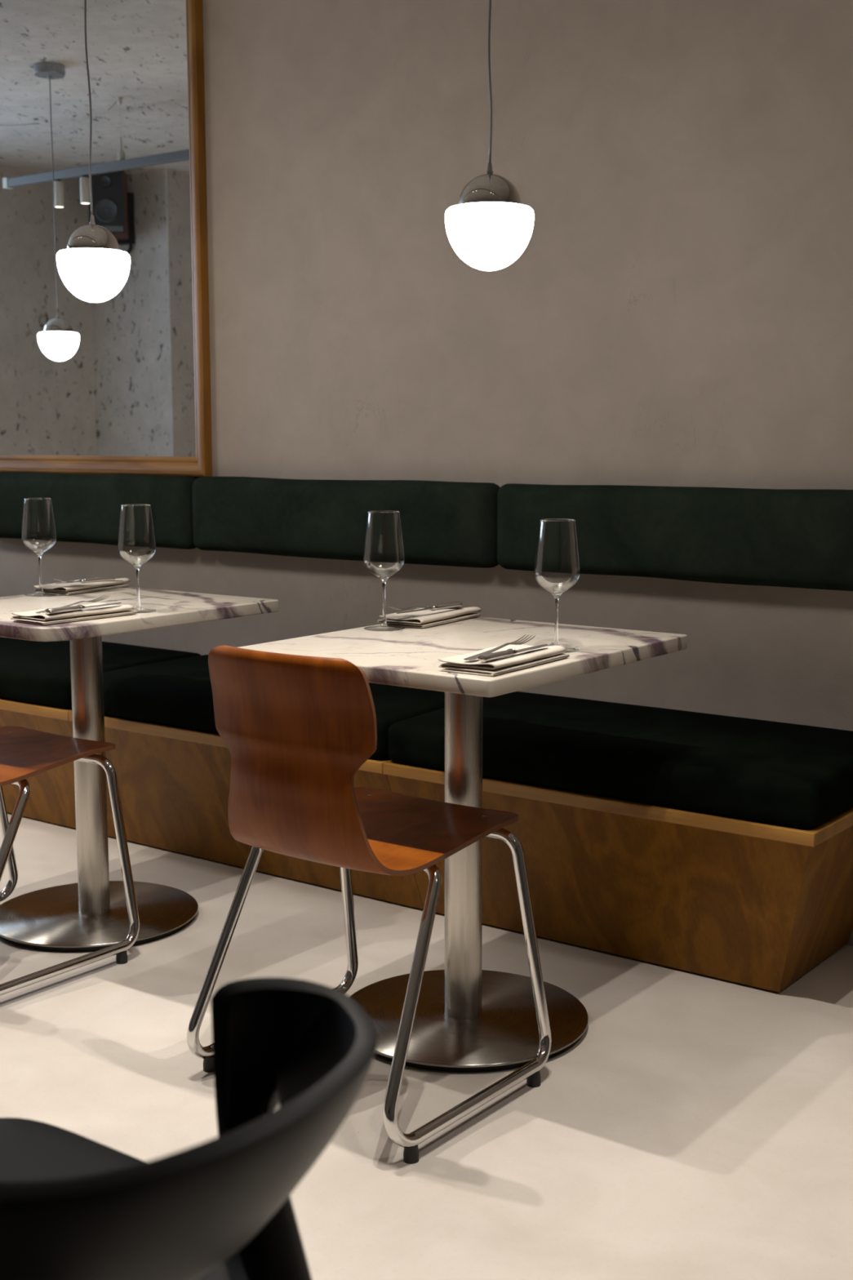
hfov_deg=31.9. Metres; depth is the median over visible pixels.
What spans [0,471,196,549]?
cushion
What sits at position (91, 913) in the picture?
marble table
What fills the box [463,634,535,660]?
fork
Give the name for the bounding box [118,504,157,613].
wine glass
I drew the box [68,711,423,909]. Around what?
banquette base
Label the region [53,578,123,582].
fork
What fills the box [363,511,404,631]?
wine glass
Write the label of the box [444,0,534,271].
pendant lamp
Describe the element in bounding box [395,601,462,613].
knife
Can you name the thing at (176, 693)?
seat cushion
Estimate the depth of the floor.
2.58 m
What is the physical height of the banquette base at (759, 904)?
0.394 m
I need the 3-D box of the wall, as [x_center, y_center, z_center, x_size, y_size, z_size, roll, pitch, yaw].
[0.101,-0.678,3.868,9.130,2.565,0.100,6,10,36]
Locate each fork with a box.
[35,595,111,613]
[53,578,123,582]
[386,605,462,610]
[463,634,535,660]
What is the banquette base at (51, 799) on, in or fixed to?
on the floor
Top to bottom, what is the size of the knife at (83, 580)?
0.012 m
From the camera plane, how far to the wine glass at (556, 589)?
2.66 m
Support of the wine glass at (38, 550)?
on the marble table at (91, 913)
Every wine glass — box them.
[21,497,57,596]
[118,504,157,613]
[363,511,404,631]
[533,519,579,653]
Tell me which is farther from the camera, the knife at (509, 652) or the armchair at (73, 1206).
the knife at (509, 652)
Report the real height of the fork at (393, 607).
0.021 m
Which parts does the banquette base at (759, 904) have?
panel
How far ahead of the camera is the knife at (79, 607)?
3.11 m
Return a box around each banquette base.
[0,698,115,837]
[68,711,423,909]
[382,760,852,992]
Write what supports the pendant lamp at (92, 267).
hanging from the ceiling
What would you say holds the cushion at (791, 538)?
attached to the wall
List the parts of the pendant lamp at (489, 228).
lamp shade, cord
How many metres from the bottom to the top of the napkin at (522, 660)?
0.021 m
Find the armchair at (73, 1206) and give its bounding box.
[0,977,377,1279]
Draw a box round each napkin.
[10,602,137,625]
[33,577,130,595]
[377,606,481,627]
[438,644,569,675]
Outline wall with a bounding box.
[0,0,852,946]
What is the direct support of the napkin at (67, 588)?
on the marble table at (91, 913)
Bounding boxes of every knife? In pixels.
[42,576,115,585]
[44,602,121,614]
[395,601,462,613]
[477,644,548,662]
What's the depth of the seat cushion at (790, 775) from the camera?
3.12 m
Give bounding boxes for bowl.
[21,497,56,552]
[118,504,155,564]
[363,511,404,577]
[533,519,579,592]
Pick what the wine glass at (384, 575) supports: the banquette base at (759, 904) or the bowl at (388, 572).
the bowl at (388, 572)
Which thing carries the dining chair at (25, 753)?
on the floor
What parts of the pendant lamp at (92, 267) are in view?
cord, lamp shade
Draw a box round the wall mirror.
[0,0,212,476]
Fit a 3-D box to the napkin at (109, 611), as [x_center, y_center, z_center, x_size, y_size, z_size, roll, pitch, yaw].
[-0.749,-0.058,3.185,0.112,0.020,0.251,6,10,38]
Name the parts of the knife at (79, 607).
handle, blade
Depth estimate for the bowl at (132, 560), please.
3.27 m
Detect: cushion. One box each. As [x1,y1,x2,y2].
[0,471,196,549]
[0,636,71,709]
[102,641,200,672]
[102,654,218,733]
[191,476,499,568]
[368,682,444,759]
[387,691,852,828]
[497,483,852,591]
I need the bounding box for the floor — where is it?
[0,812,852,1279]
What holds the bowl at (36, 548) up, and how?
on the wine glass at (38, 550)
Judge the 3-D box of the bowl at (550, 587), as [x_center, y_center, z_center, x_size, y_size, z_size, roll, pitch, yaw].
[0.234,-0.150,2.678,0.082,0.131,0.082,6,10,36]
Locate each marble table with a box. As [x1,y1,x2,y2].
[0,586,278,951]
[239,616,687,1071]
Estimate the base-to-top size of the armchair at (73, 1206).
0.705 m
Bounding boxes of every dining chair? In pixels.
[0,725,139,995]
[186,644,551,1164]
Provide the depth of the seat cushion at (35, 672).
4.20 m
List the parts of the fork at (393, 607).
handle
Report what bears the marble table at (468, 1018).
on the floor
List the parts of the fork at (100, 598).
handle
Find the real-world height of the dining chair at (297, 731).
0.790 m
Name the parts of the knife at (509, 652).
handle, blade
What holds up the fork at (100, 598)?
on the napkin at (109, 611)
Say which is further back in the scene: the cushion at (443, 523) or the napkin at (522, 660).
the cushion at (443, 523)
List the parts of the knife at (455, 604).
blade, handle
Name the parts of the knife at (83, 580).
blade, handle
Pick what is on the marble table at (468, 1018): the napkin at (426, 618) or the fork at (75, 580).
the napkin at (426, 618)
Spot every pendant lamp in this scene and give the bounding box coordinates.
[56,0,130,302]
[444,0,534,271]
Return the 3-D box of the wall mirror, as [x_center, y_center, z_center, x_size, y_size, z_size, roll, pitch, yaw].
[-1.365,-1.314,4.799,1.814,1.542,0.034,6,10,36]

